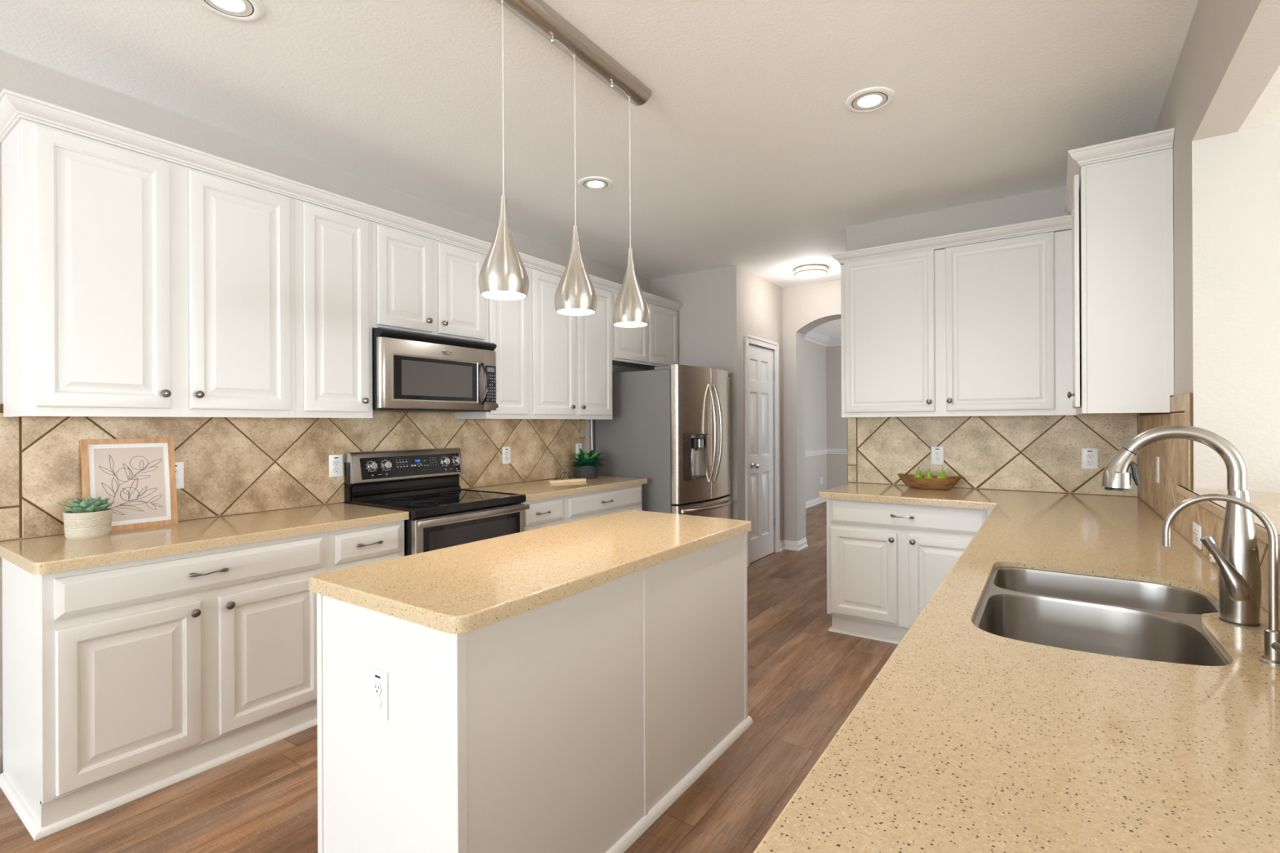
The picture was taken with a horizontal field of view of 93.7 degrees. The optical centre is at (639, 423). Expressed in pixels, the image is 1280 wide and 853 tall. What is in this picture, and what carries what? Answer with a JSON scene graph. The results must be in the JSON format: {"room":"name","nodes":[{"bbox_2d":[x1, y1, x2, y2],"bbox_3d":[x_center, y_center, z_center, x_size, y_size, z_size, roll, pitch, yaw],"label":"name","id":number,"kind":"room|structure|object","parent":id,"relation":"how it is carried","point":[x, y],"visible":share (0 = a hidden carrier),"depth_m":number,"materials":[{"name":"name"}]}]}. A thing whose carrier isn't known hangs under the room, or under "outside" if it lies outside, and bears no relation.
{"room":"kitchen","nodes":[
{"label":"kitchen","id":0,"kind":"room"},
{"bbox_2d":[62,507,112,538],"bbox_3d":[-2.232,0.403,2.426,0.150,0.103,0.150,0,0,35],"label":"pot","id":1,"kind":"object","parent":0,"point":[83,522],"depth_m":2.38,"materials":[{"name":"beige ceramic"}]},
{"bbox_2d":[0,50,650,773],"bbox_3d":[-3.342,-0.037,1.194,0.120,2.823,12.168,0,0,35],"label":"wall","id":2,"kind":"structure","parent":0,"point":[19,75],"depth_m":2.98,"materials":[{"name":"beige paint"}]},
{"bbox_2d":[1,118,295,417],"bbox_3d":[-2.061,-0.560,2.612,0.380,1.065,0.937,0,0,35],"label":"upper cabinet","id":3,"kind":"object","parent":2,"relation":"attached to","point":[134,284],"visible":1,"depth_m":2.40,"materials":[{"name":"white paint"}]},
{"bbox_2d":[0,88,682,311],"bbox_3d":[-1.048,-1.131,4.076,0.382,0.066,4.605,0,0,35],"label":"crown molding","id":4,"kind":"structure","parent":3,"relation":"attached to","point":[14,106],"depth_m":2.65,"materials":[{"name":"white paint"}]},
{"bbox_2d":[0,404,585,541],"bbox_3d":[-1.483,0.185,3.764,0.015,0.530,3.552,0,0,35],"label":"backsplash","id":5,"kind":"structure","parent":2,"relation":"attached to","point":[233,465],"depth_m":3.06,"materials":[{"name":"brown tile"}]},
{"bbox_2d":[174,462,183,488],"bbox_3d":[-2.157,0.240,2.773,0.009,0.124,0.078,0,0,35],"label":"wall outlet","id":6,"kind":"object","parent":5,"relation":"attached to","point":[179,465],"visible":0.49,"depth_m":2.79,"materials":[{"name":"white plastic"}]},
{"bbox_2d":[328,454,342,477],"bbox_3d":[-1.724,0.238,3.400,0.009,0.124,0.078,0,0,35],"label":"wall outlet","id":7,"kind":"object","parent":5,"relation":"attached to","point":[335,461],"visible":1,"depth_m":3.40,"materials":[{"name":"white plastic"}]},
{"bbox_2d":[333,466,339,472],"bbox_3d":[-1.721,0.264,3.399,0.003,0.036,0.036,0,0,35],"label":"receptacle","id":8,"kind":"object","parent":7,"relation":"attached to","point":[335,469],"depth_m":3.40,"materials":[{"name":"white plastic"}]},
{"bbox_2d":[333,461,339,466],"bbox_3d":[-1.721,0.225,3.399,0.003,0.036,0.036,0,0,35],"label":"receptacle","id":9,"kind":"object","parent":7,"relation":"attached to","point":[335,464],"depth_m":3.40,"materials":[{"name":"white plastic"}]},
{"bbox_2d":[502,446,510,463],"bbox_3d":[-0.992,0.235,4.459,0.009,0.124,0.078,0,0,35],"label":"wall outlet","id":10,"kind":"object","parent":5,"relation":"attached to","point":[505,451],"visible":1,"depth_m":4.45,"materials":[{"name":"white plastic"}]},
{"bbox_2d":[575,443,582,457],"bbox_3d":[-0.522,0.233,5.140,0.009,0.124,0.078,0,0,35],"label":"wall outlet","id":11,"kind":"object","parent":5,"relation":"attached to","point":[579,446],"visible":0.69,"depth_m":5.13,"materials":[{"name":"white plastic"}]},
{"bbox_2d":[294,199,373,418],"bbox_3d":[-1.675,-0.562,3.159,0.366,1.065,0.401,0,0,35],"label":"upper cabinet","id":12,"kind":"object","parent":2,"relation":"attached to","point":[333,249],"visible":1,"depth_m":3.05,"materials":[{"name":"white paint"}]},
{"bbox_2d":[371,221,485,342],"bbox_3d":[-1.339,-0.809,3.648,0.366,0.574,0.786,0,0,35],"label":"upper cabinet","id":13,"kind":"object","parent":2,"relation":"attached to","point":[420,284],"visible":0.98,"depth_m":3.50,"materials":[{"name":"white paint"}]},
{"bbox_2d":[372,327,496,412],"bbox_3d":[-1.298,-0.297,3.626,0.457,0.442,0.810,0,0,35],"label":"microwave oven","id":14,"kind":"object","parent":13,"relation":"attached to","point":[412,371],"visible":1,"depth_m":3.45,"materials":[{"name":"silver metal"}]},
{"bbox_2d":[487,374,495,400],"bbox_3d":[-0.946,-0.228,3.815,0.001,0.166,0.064,0,0,35],"label":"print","id":15,"kind":"object","parent":14,"relation":"attached to","point":[491,378],"depth_m":3.82,"materials":[{"name":"grey plastic"}]},
{"bbox_2d":[454,254,529,419],"bbox_3d":[-1.002,-0.565,4.134,0.366,1.065,0.395,0,0,35],"label":"upper cabinet","id":16,"kind":"object","parent":2,"relation":"attached to","point":[507,322],"visible":0.51,"depth_m":4.05,"materials":[{"name":"white paint"}]},
{"bbox_2d":[512,267,612,419],"bbox_3d":[-0.616,-0.567,4.692,0.366,1.065,0.960,0,0,35],"label":"upper cabinet","id":17,"kind":"object","parent":2,"relation":"attached to","point":[571,357],"visible":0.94,"depth_m":4.52,"materials":[{"name":"white paint"}]},
{"bbox_2d":[591,419,592,449],"bbox_3d":[-0.423,0.145,5.272,0.021,0.570,0.016,0,0,35],"label":"power cable","id":18,"kind":"object","parent":2,"relation":"attached to","point":[591,420],"visible":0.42,"depth_m":5.27,"materials":[{"name":"white plastic"}]},
{"bbox_2d":[612,292,678,370],"bbox_3d":[-0.052,-0.818,5.536,0.338,0.568,1.071,0,0,35],"label":"upper cabinet","id":19,"kind":"object","parent":2,"relation":"attached to","point":[655,344],"visible":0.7,"depth_m":5.47,"materials":[{"name":"white paint"}]},
{"bbox_2d":[0,501,898,852],"bbox_3d":[1.919,1.399,0.867,9.300,0.100,17.800,0,0,35],"label":"floor","id":20,"kind":"structure","parent":0,"point":[805,678],"depth_m":2.30,"materials":[{"name":"brown wood"}]},
{"bbox_2d":[0,531,328,840],"bbox_3d":[-1.941,0.930,2.524,0.648,0.874,0.972,0,0,35],"label":"base cabinet","id":21,"kind":"object","parent":20,"relation":"on","point":[123,682],"visible":0.94,"depth_m":2.23,"materials":[{"name":"white paint"}]},
{"bbox_2d":[0,502,408,574],"bbox_3d":[-1.837,0.472,2.691,0.647,0.040,1.372,0,0,35],"label":"countertop","id":22,"kind":"structure","parent":21,"relation":"on","point":[42,555],"depth_m":2.43,"materials":[{"name":"beige stone"}]},
{"bbox_2d":[59,495,114,538],"bbox_3d":[-2.237,0.375,2.422,0.166,0.159,0.161,0,0,-24],"label":"potted succulent","id":23,"kind":"object","parent":22,"relation":"on","point":[88,517],"visible":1,"depth_m":2.38,"materials":[{"name":"green plant"}]},
{"bbox_2d":[80,437,177,531],"bbox_3d":[-2.224,0.261,2.620,0.067,0.392,0.318,0,0,35],"label":"picture frame","id":24,"kind":"object","parent":22,"relation":"on","point":[138,475],"visible":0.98,"depth_m":2.62,"materials":[{"name":"beige paper"}]},
{"bbox_2d":[93,446,166,521],"bbox_3d":[-2.222,0.261,2.619,0.039,0.312,0.240,0,0,35],"label":"print","id":25,"kind":"object","parent":24,"relation":"attached to","point":[134,478],"depth_m":2.62,"materials":[{"name":"beige paper"}]},
{"bbox_2d":[328,520,404,572],"bbox_3d":[-1.553,0.929,3.086,0.648,0.874,0.394,0,0,35],"label":"drawer","id":26,"kind":"object","parent":20,"relation":"on","point":[348,548],"visible":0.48,"depth_m":2.90,"materials":[{"name":"white paint"}]},
{"bbox_2d":[344,447,529,555],"bbox_3d":[-1.187,0.752,3.554,0.708,1.183,0.781,0,0,35],"label":"electric range","id":27,"kind":"object","parent":20,"relation":"on","point":[424,483],"visible":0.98,"depth_m":3.49,"materials":[{"name":"black metal"}]},
{"bbox_2d":[372,457,459,475],"bbox_3d":[-1.385,0.266,3.740,0.020,0.097,0.622,0,0,35],"label":"print","id":28,"kind":"object","parent":27,"relation":"attached to","point":[381,466],"depth_m":3.73,"materials":[{"name":"grey plastic"}]},
{"bbox_2d":[357,489,513,508],"bbox_3d":[-1.185,0.450,3.551,0.580,0.018,0.773,0,0,35],"label":"cooktop","id":29,"kind":"object","parent":27,"relation":"in","point":[424,499],"depth_m":3.52,"materials":[{"name":"black glass"}]},
{"bbox_2d":[316,532,752,852],"bbox_3d":[-0.229,0.922,2.233,0.668,0.874,1.637,0,0,35],"label":"kitchen island","id":30,"kind":"object","parent":20,"relation":"on","point":[572,723],"visible":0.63,"depth_m":1.69,"materials":[{"name":"white paint"}]},
{"bbox_2d":[369,666,388,720],"bbox_3d":[-0.688,0.708,1.574,0.078,0.124,0.012,0,0,35],"label":"wall outlet","id":31,"kind":"object","parent":30,"relation":"attached to","point":[379,682],"visible":1,"depth_m":1.57,"materials":[{"name":"white plastic"}]},
{"bbox_2d":[373,681,382,694],"bbox_3d":[-0.689,0.695,1.573,0.036,0.036,0.003,0,0,35],"label":"receptacle","id":32,"kind":"object","parent":31,"relation":"attached to","point":[377,686],"depth_m":1.57,"materials":[{"name":"white plastic"}]},
{"bbox_2d":[308,509,751,633],"bbox_3d":[-0.235,0.465,2.243,0.688,0.040,1.642,0,0,35],"label":"island countertop","id":33,"kind":"structure","parent":30,"relation":"on","point":[464,588],"depth_m":1.85,"materials":[{"name":"beige stone"}]},
{"bbox_2d":[520,495,564,531],"bbox_3d":[-0.866,0.925,4.080,0.648,0.874,0.442,0,0,35],"label":"base cabinet","id":34,"kind":"object","parent":20,"relation":"on","point":[544,513],"visible":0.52,"depth_m":3.92,"materials":[{"name":"white paint"}]},
{"bbox_2d":[564,484,642,523],"bbox_3d":[-0.475,0.924,4.647,0.648,0.874,0.934,0,0,35],"label":"base cabinet","id":35,"kind":"object","parent":20,"relation":"on","point":[580,506],"visible":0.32,"depth_m":4.42,"materials":[{"name":"white paint"}]},
{"bbox_2d":[466,475,647,502],"bbox_3d":[-0.605,0.467,4.475,0.647,0.040,1.396,0,0,35],"label":"countertop","id":36,"kind":"structure","parent":35,"relation":"on","point":[540,489],"depth_m":4.30,"materials":[{"name":"beige stone"}]},
{"bbox_2d":[548,468,586,483],"bbox_3d":[-0.552,0.392,4.581,0.296,0.110,0.040,0,0,-31],"label":"word sign","id":37,"kind":"object","parent":36,"relation":"on","point":[557,481],"visible":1,"depth_m":4.56,"materials":[{"name":"brown wood"}]},
{"bbox_2d":[571,448,605,478],"bbox_3d":[-0.421,0.321,4.950,0.303,0.251,0.320,0,0,-18],"label":"potted plant","id":38,"kind":"object","parent":36,"relation":"on","point":[588,464],"visible":0.98,"depth_m":4.90,"materials":[{"name":"green plant"}]},
{"bbox_2d":[595,364,731,519],"bbox_3d":[0.269,0.432,5.375,0.989,1.826,0.910,0,0,35],"label":"refrigerator","id":39,"kind":"object","parent":20,"relation":"on","point":[669,427],"visible":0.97,"depth_m":5.01,"materials":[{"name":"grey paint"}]},
{"bbox_2d":[691,433,708,435],"bbox_3d":[0.480,0.089,5.007,0.094,0.010,0.215,0,0,35],"label":"hood","id":40,"kind":"object","parent":39,"relation":"attached to","point":[691,433],"depth_m":4.97,"materials":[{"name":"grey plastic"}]},
{"bbox_2d":[826,498,992,644],"bbox_3d":[1.821,0.913,3.853,1.050,0.874,0.733,0,0,35],"label":"base cabinet","id":41,"kind":"object","parent":20,"relation":"on","point":[886,562],"visible":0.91,"depth_m":3.67,"materials":[{"name":"white paint"}]},
{"bbox_3d":[1.226,0.916,1.648,0.683,0.874,3.760,0,0,35],"label":"base cabinet","id":42,"kind":"object","parent":20,"relation":"on","visible":0},
{"bbox_2d":[753,482,1279,852],"bbox_3d":[1.002,0.459,2.179,1.666,0.040,4.422,0,0,35],"label":"countertop","id":43,"kind":"structure","parent":42,"relation":"on","point":[968,738],"depth_m":0.87,"materials":[{"name":"beige stone"}]},
{"bbox_2d":[897,473,961,489],"bbox_3d":[1.929,0.388,4.004,0.396,0.093,0.188,0,0,35],"label":"wooden bowl","id":44,"kind":"object","parent":43,"relation":"on","point":[946,483],"visible":0.97,"depth_m":3.94,"materials":[{"name":"brown wood"}]},
{"bbox_2d":[913,467,924,478],"bbox_3d":[1.875,0.347,4.037,0.067,0.114,0.067,0,0,12],"label":"pear","id":45,"kind":"object","parent":44,"relation":"in","point":[918,474],"visible":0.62,"depth_m":4.02,"materials":[{"name":"green food"}]},
{"bbox_2d":[924,469,933,478],"bbox_3d":[1.926,0.352,3.995,0.063,0.108,0.063,0,0,9],"label":"pear","id":46,"kind":"object","parent":44,"relation":"in","point":[929,475],"visible":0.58,"depth_m":3.98,"materials":[{"name":"green food"}]},
{"bbox_2d":[936,466,946,478],"bbox_3d":[1.992,0.344,3.957,0.069,0.119,0.069,0,0,28],"label":"pear","id":47,"kind":"object","parent":44,"relation":"in","point":[941,474],"visible":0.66,"depth_m":3.94,"materials":[{"name":"green food"}]},
{"bbox_2d":[972,566,1229,666],"bbox_3d":[1.123,0.565,1.462,0.570,0.216,0.880,0,0,35],"label":"sink","id":48,"kind":"object","parent":43,"relation":"in","point":[1097,615],"visible":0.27,"depth_m":1.57,"materials":[{"name":"silver metal"}]},
{"bbox_2d":[1101,425,1262,626],"bbox_3d":[1.233,0.221,1.375,0.276,0.435,0.090,0,0,35],"label":"kitchen faucet","id":49,"kind":"object","parent":43,"relation":"on","point":[1237,558],"visible":0.98,"depth_m":1.32,"materials":[{"name":"silver metal"}]},
{"bbox_2d":[1162,493,1279,666],"bbox_3d":[1.119,0.286,1.133,0.197,0.305,0.050,0,0,44],"label":"filter faucet","id":50,"kind":"object","parent":43,"relation":"on","point":[1271,656],"visible":1,"depth_m":1.10,"materials":[{"name":"silver metal"}]},
{"bbox_2d":[0,0,1198,337],"bbox_3d":[-0.231,-1.513,2.342,4.109,0.100,17.800,0,0,35],"label":"ceiling","id":51,"kind":"structure","parent":0,"point":[747,152],"depth_m":2.68,"materials":[{"name":"white paint"}]},
{"bbox_2d":[195,0,264,22],"bbox_3d":[-1.419,-1.454,2.063,0.214,0.008,0.214,0,0,35],"label":"recessed light","id":52,"kind":"object","parent":51,"relation":"in","point":[242,11],"visible":1,"depth_m":2.10,"materials":[{"name":"white paint"}]},
{"bbox_2d":[494,0,652,106],"bbox_3d":[-0.253,-1.430,2.296,0.116,0.066,0.908,0,0,35],"label":"bar","id":53,"kind":"object","parent":51,"relation":"attached to","point":[537,15],"visible":0.99,"depth_m":2.27,"materials":[{"name":"silver metal"}]},
{"bbox_2d":[478,0,528,300],"bbox_3d":[-0.456,-0.921,1.998,0.164,0.988,0.164,0,0,35],"label":"pendant lamp","id":54,"kind":"object","parent":53,"relation":"hanging from","point":[503,275],"visible":1,"depth_m":1.96,"materials":[{"name":"silver metal"}]},
{"bbox_2d":[553,38,597,315],"bbox_3d":[-0.248,-0.922,2.297,0.164,0.989,0.168,0,0,-9],"label":"pendant lamp","id":55,"kind":"object","parent":53,"relation":"hanging from","point":[575,294],"visible":1,"depth_m":2.25,"materials":[{"name":"silver metal"}]},
{"bbox_2d":[611,84,649,327],"bbox_3d":[-0.043,-0.923,2.595,0.164,0.989,0.168,0,0,-9],"label":"pendant lamp","id":56,"kind":"object","parent":53,"relation":"hanging from","point":[630,308],"visible":1,"depth_m":2.55,"materials":[{"name":"silver metal"}]},
{"bbox_2d":[577,176,613,191],"bbox_3d":[-0.270,-1.459,3.655,0.214,0.008,0.214,0,0,35],"label":"recessed light","id":57,"kind":"object","parent":51,"relation":"in","point":[592,183],"visible":1,"depth_m":3.64,"materials":[{"name":"white paint"}]},
{"bbox_2d":[794,264,827,278],"bbox_3d":[1.619,-1.436,5.683,0.304,0.072,0.304,0,0,35],"label":"flush light","id":58,"kind":"object","parent":51,"relation":"attached to","point":[808,271],"visible":1,"depth_m":5.59,"materials":[{"name":"white glass"}]},
{"bbox_2d":[844,86,895,113],"bbox_3d":[1.042,-1.465,2.722,0.214,0.008,0.214,0,0,35],"label":"recessed light","id":59,"kind":"object","parent":51,"relation":"in","point":[870,100],"visible":1,"depth_m":2.71,"materials":[{"name":"white paint"}]},
{"bbox_2d":[649,264,783,552],"bbox_3d":[0.826,-0.057,6.282,0.959,2.823,1.142,0,0,35],"label":"wall","id":60,"kind":"structure","parent":0,"point":[720,306],"depth_m":5.72,"materials":[{"name":"beige paint"}]},
{"bbox_2d":[748,344,775,563],"bbox_3d":[1.230,0.289,6.004,0.105,2.110,0.666,0,0,35],"label":"door","id":61,"kind":"structure","parent":60,"relation":"in","point":[762,374],"depth_m":6.04,"materials":[{"name":"white paint"}]},
{"bbox_2d":[744,333,779,566],"bbox_3d":[1.230,0.252,6.002,0.026,2.200,0.802,0,0,35],"label":"trim","id":62,"kind":"structure","parent":60,"relation":"attached to","point":[748,339],"depth_m":6.03,"materials":[{"name":"white paint"}]},
{"bbox_2d":[782,279,840,541],"bbox_3d":[2.442,-0.065,6.027,3.909,2.823,0.274,0,0,35],"label":"wall","id":63,"kind":"structure","parent":0,"point":[806,307],"depth_m":6.43,"materials":[{"name":"beige paint"}]},
{"bbox_2d":[779,497,826,551],"bbox_3d":[3.573,1.294,7.584,3.810,0.095,4.465,0,0,35],"label":"baseboard","id":64,"kind":"structure","parent":63,"relation":"attached to","point":[798,545],"depth_m":6.45,"materials":[{"name":"white paint"}]},
{"bbox_2d":[804,340,826,502],"bbox_3d":[2.077,-0.063,8.885,0.120,2.823,4.016,0,0,35],"label":"wall","id":65,"kind":"structure","parent":0,"point":[815,353],"depth_m":10.01,"materials":[{"name":"beige paint"}]},
{"bbox_2d":[826,346,847,489],"bbox_3d":[4.902,-0.076,9.448,4.130,2.823,0.120,0,0,35],"label":"wall","id":66,"kind":"structure","parent":0,"point":[837,425],"depth_m":10.42,"materials":[{"name":"beige paint"}]},
{"bbox_2d":[804,330,840,346],"bbox_3d":[3.692,-1.416,7.775,3.810,0.133,4.000,0,0,35],"label":"trim","id":67,"kind":"structure","parent":66,"relation":"attached to","point":[811,336],"depth_m":10.15,"materials":[{"name":"white paint"}]},
{"bbox_2d":[805,448,847,457],"bbox_3d":[3.701,0.481,7.775,3.810,0.090,4.000,0,0,35],"label":"trim","id":68,"kind":"structure","parent":66,"relation":"attached to","point":[844,451],"depth_m":10.30,"materials":[{"name":"white paint"}]},
{"bbox_2d":[845,186,1139,497],"bbox_3d":[2.281,-0.064,4.056,1.695,2.823,0.120,0,0,35],"label":"wall","id":69,"kind":"structure","parent":0,"point":[1048,203],"depth_m":4.05,"materials":[{"name":"beige paint"}]},
{"bbox_2d":[840,230,1075,417],"bbox_3d":[2.026,-0.582,3.920,1.326,1.070,0.362,0,0,35],"label":"upper cabinet","id":70,"kind":"object","parent":69,"relation":"attached to","point":[980,329],"visible":0.98,"depth_m":3.75,"materials":[{"name":"white paint"}]},
{"bbox_2d":[831,214,1071,264],"bbox_3d":[2.002,-1.151,3.937,1.376,0.066,0.378,0,0,35],"label":"crown molding","id":71,"kind":"structure","parent":70,"relation":"attached to","point":[1060,223],"depth_m":3.73,"materials":[{"name":"white paint"}]},
{"bbox_2d":[847,413,1137,497],"bbox_3d":[2.238,0.177,4.003,1.677,0.510,0.015,0,0,35],"label":"backsplash","id":72,"kind":"structure","parent":69,"relation":"attached to","point":[1024,453],"depth_m":3.93,"materials":[{"name":"brown tile"}]},
{"bbox_2d":[931,446,943,464],"bbox_3d":[2.046,0.220,4.125,0.078,0.124,0.009,0,0,35],"label":"wall outlet","id":73,"kind":"object","parent":72,"relation":"attached to","point":[937,452],"visible":1,"depth_m":4.12,"materials":[{"name":"white plastic"}]},
{"bbox_2d":[934,456,940,462],"bbox_3d":[2.045,0.245,4.123,0.033,0.038,0.002,0,0,35],"label":"receptacle","id":74,"kind":"object","parent":73,"relation":"attached to","point":[937,459],"depth_m":4.12,"materials":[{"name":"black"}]},
{"bbox_2d":[934,450,940,456],"bbox_3d":[2.045,0.206,4.123,0.033,0.038,0.002,0,0,35],"label":"receptacle","id":75,"kind":"object","parent":73,"relation":"attached to","point":[937,453],"depth_m":4.12,"materials":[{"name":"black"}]},
{"bbox_2d":[1081,448,1097,469],"bbox_3d":[2.737,0.212,3.648,0.078,0.124,0.009,0,0,35],"label":"wall outlet","id":76,"kind":"object","parent":72,"relation":"attached to","point":[1089,455],"visible":1,"depth_m":3.65,"materials":[{"name":"white plastic"}]},
{"bbox_2d":[1086,459,1093,466],"bbox_3d":[2.736,0.238,3.645,0.036,0.036,0.003,0,0,35],"label":"receptacle","id":77,"kind":"object","parent":76,"relation":"attached to","point":[1089,462],"depth_m":3.64,"materials":[{"name":"white plastic"}]},
{"bbox_2d":[1086,453,1093,459],"bbox_3d":[2.736,0.199,3.645,0.036,0.036,0.003,0,0,35],"label":"receptacle","id":78,"kind":"object","parent":76,"relation":"attached to","point":[1089,456],"depth_m":3.64,"materials":[{"name":"white plastic"}]},
{"bbox_2d":[1153,0,1279,490],"bbox_3d":[0.170,-0.054,-0.598,0.120,2.823,13.210,0,0,35],"label":"wall","id":79,"kind":"structure","parent":0,"point":[1229,55],"depth_m":2.16,"materials":[{"name":"beige paint"}]},
{"bbox_2d":[1066,147,1173,415],"bbox_3d":[2.443,-0.608,3.130,0.368,1.119,1.186,0,0,35],"label":"upper cabinet","id":80,"kind":"object","parent":79,"relation":"attached to","point":[1122,273],"visible":1,"depth_m":2.63,"materials":[{"name":"white paint"}]},
{"bbox_2d":[1065,128,1174,214],"bbox_3d":[2.339,-1.201,2.978,0.361,0.066,0.915,0,0,35],"label":"crown molding","id":81,"kind":"structure","parent":80,"relation":"attached to","point":[1163,140],"depth_m":2.63,"materials":[{"name":"white paint"}]},
{"bbox_2d":[1137,392,1279,622],"bbox_3d":[1.677,0.161,1.703,0.015,0.548,4.408,0,0,35],"label":"backsplash","id":82,"kind":"structure","parent":79,"relation":"attached to","point":[1175,455],"depth_m":2.40,"materials":[{"name":"brown tile"}]},
{"bbox_2d":[1155,456,1159,483],"bbox_3d":[2.455,0.218,2.847,0.009,0.124,0.078,0,0,35],"label":"wall outlet","id":83,"kind":"object","parent":82,"relation":"attached to","point":[1157,457],"visible":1,"depth_m":2.83,"materials":[{"name":"white plastic"}]},
{"bbox_2d":[1192,521,1201,549],"bbox_3d":[1.913,0.383,2.061,0.009,0.078,0.124,0,0,35],"label":"wall outlet","id":84,"kind":"object","parent":82,"relation":"attached to","point":[1197,529],"visible":0.99,"depth_m":2.05,"materials":[{"name":"white plastic"}]},
{"bbox_2d":[1195,530,1198,540],"bbox_3d":[1.900,0.383,2.046,0.003,0.036,0.036,0,0,35],"label":"receptacle","id":85,"kind":"object","parent":84,"relation":"attached to","point":[1196,531],"depth_m":2.05,"materials":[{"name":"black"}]},
{"bbox_2d":[1208,554,1216,562],"bbox_3d":[1.757,0.407,1.836,0.011,0.040,0.041,0,0,26],"label":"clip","id":86,"kind":"object","parent":82,"relation":"attached to","point":[1211,560],"visible":0.37,"depth_m":1.84,"materials":[{"name":"white plastic"}]},
{"bbox_2d":[1176,484,1279,551],"bbox_3d":[1.424,0.256,1.017,0.396,0.028,2.990,0,0,35],"label":"bar ledge","id":87,"kind":"object","parent":79,"relation":"on","point":[1268,503],"visible":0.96,"depth_m":1.81,"materials":[{"name":"beige stone"}]},
{"bbox_2d":[1237,123,1279,493],"bbox_3d":[4.256,0.146,0.732,5.091,2.384,0.120,0,0,35],"label":"wall","id":88,"kind":"structure","parent":0,"point":[1258,148],"depth_m":2.10,"materials":[{"name":"beige paint"}]},
{"bbox_2d":[1237,65,1279,132],"bbox_3d":[1.420,-1.083,-3.366,5.091,0.100,10.080,0,0,35],"label":"ceiling","id":89,"kind":"structure","parent":0,"point":[1265,112],"depth_m":1.97,"materials":[{"name":"white paint"}]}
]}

